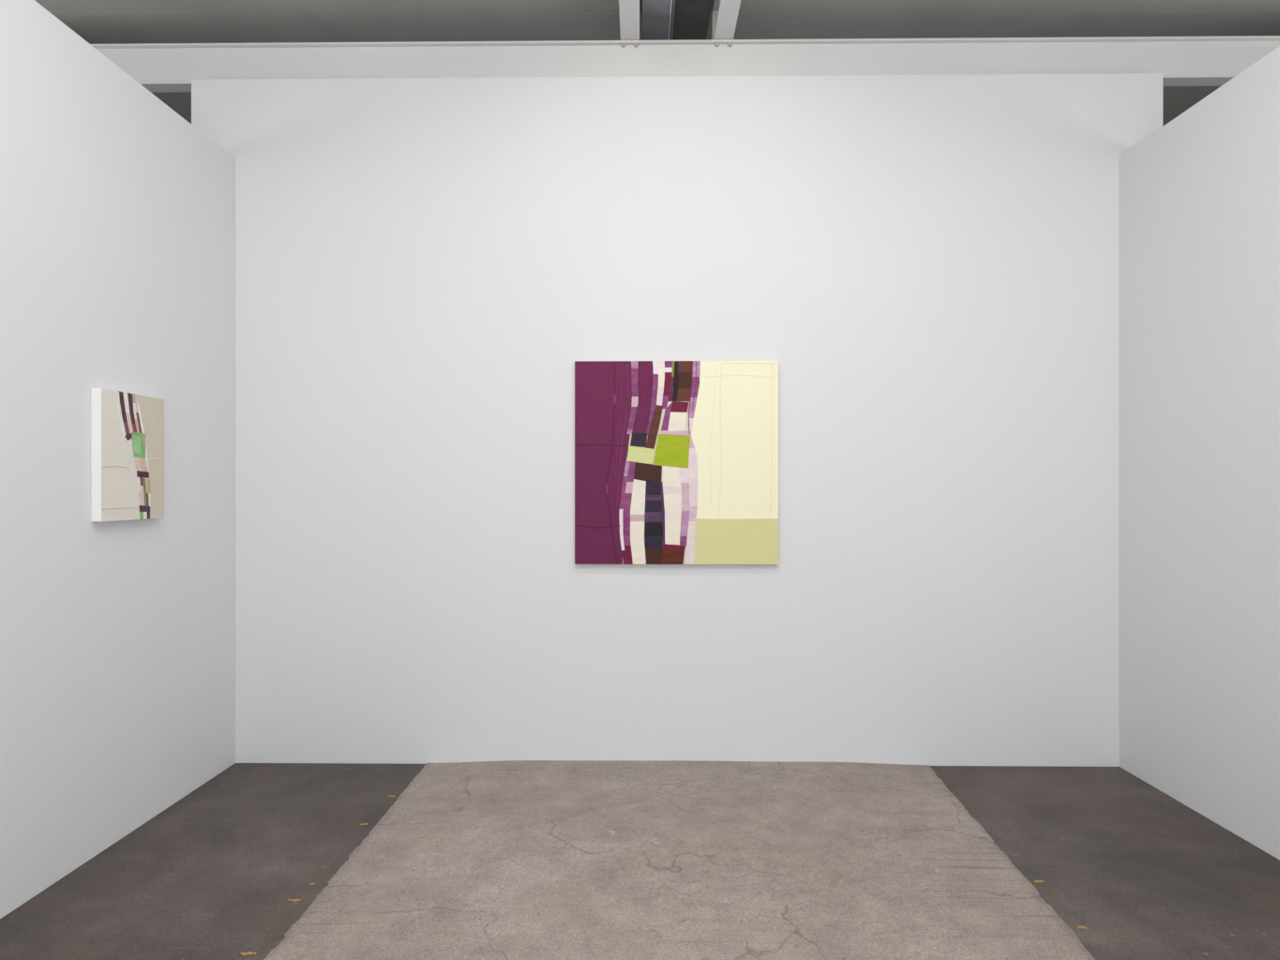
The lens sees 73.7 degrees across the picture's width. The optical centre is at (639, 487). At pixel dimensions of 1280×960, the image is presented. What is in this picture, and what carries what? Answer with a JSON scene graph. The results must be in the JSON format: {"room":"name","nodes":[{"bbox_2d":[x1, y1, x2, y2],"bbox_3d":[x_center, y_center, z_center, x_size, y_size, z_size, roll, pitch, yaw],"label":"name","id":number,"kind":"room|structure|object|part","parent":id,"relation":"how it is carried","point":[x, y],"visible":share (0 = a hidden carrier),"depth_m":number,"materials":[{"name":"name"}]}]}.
{"room":"museum","nodes":[
{"label":"museum","id":0,"kind":"room"},
{"bbox_2d":[0,0,235,918],"bbox_3d":[-2.236,-0.139,1.643,0.150,3.178,5.689,0,0,1],"label":"wall","id":1,"kind":"structure","parent":0,"point":[117,213],"depth_m":3.37,"materials":[{"name":"white paint"}]},
{"bbox_2d":[90,388,164,522],"bbox_3d":[-2.116,-0.127,3.541,0.044,0.522,0.431,0,0,1],"label":"abstract painting","id":2,"kind":"object","parent":1,"relation":"attached to","point":[128,429],"visible":1,"depth_m":3.48,"materials":[{"name":"fabric"}]},
{"bbox_2d":[0,760,1279,959],"bbox_3d":[0.200,1.514,2.850,10.800,0.173,8.700,0,0,0],"label":"floor","id":3,"kind":"structure","parent":0,"point":[507,860],"depth_m":3.21,"materials":[{"name":"concrete"}]},
{"bbox_2d":[240,951,256,956],"bbox_3d":[-1.216,1.448,2.650,0.050,0.004,0.017,0,0,-3],"label":"scrap","id":4,"kind":"object","parent":3,"relation":"on","point":[248,953],"visible":1,"depth_m":2.65,"materials":[{"name":"paint"}]},
{"bbox_2d":[287,899,301,902],"bbox_3d":[-1.212,1.448,2.992,0.048,0.004,0.018,0,0,6],"label":"scrap","id":5,"kind":"object","parent":3,"relation":"on","point":[293,900],"visible":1,"depth_m":2.99,"materials":[{"name":"paint"}]},
{"bbox_2d":[34,0,1279,126],"bbox_3d":[0.200,-2.648,3.138,10.800,0.120,9.000,0,0,0],"label":"ceiling","id":6,"kind":"structure","parent":0,"point":[97,22],"depth_m":4.71,"materials":[{"name":"grey paint"}]},
{"bbox_2d":[641,0,672,40],"bbox_3d":[0.086,-2.525,2.150,0.152,0.126,6.700,0,0,0],"label":"duct","id":7,"kind":"object","parent":6,"relation":"attached to","point":[655,14],"visible":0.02,"depth_m":4.51,"materials":[{"name":"grey metal"}]},
{"bbox_2d":[669,0,711,40],"bbox_3d":[0.272,-2.548,2.150,0.207,0.080,6.700,0,0,0],"label":"ceiling panel","id":8,"kind":"object","parent":6,"relation":"attached to","point":[689,19],"visible":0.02,"depth_m":4.62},
{"bbox_2d":[191,73,1162,767],"bbox_3d":[0.176,-0.350,4.533,5.077,3.600,0.150,0,0,1],"label":"wall","id":9,"kind":"structure","parent":0,"point":[927,265],"depth_m":4.46,"materials":[{"name":"white paint"}]},
{"bbox_2d":[574,361,778,564],"bbox_3d":[0.189,-0.129,4.436,1.054,1.054,0.041,0,0,1],"label":"abstract painting","id":10,"kind":"object","parent":9,"relation":"attached to","point":[676,462],"visible":1,"depth_m":4.42,"materials":[{"name":"fabric"}]},
{"bbox_2d":[90,35,1279,92],"bbox_3d":[0.175,-2.252,4.547,10.200,0.205,0.122,0,0,1],"label":"crossbeam","id":11,"kind":"object","parent":9,"relation":"on","point":[1182,61],"visible":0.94,"depth_m":4.51,"materials":[{"name":"white paint"}]},
{"bbox_2d":[618,0,639,40],"bbox_3d":[-0.052,-2.471,1.705,0.100,0.229,5.810,0,0,0],"label":"rafter","id":12,"kind":"object","parent":11,"relation":"on","point":[629,9],"visible":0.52,"depth_m":4.30,"materials":[{"name":"white paint"}]},
{"bbox_2d":[712,0,740,39],"bbox_3d":[0.440,-2.471,1.705,0.100,0.229,5.810,0,0,0],"label":"rafter","id":13,"kind":"object","parent":11,"relation":"on","point":[725,12],"visible":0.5,"depth_m":4.34,"materials":[{"name":"white paint"}]},
{"bbox_3d":[0.440,-2.471,4.605,0.100,0.229,0.010,0,0,0],"label":"plate","id":14,"kind":"part","parent":13,"relation":"part of","materials":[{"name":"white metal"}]},
{"bbox_2d":[1119,45,1279,859],"bbox_3d":[2.561,-0.134,1.613,0.150,3.168,5.627,0,0,0],"label":"wall","id":15,"kind":"structure","parent":0,"point":[1199,195],"depth_m":3.76,"materials":[{"name":"white paint"}]}
]}

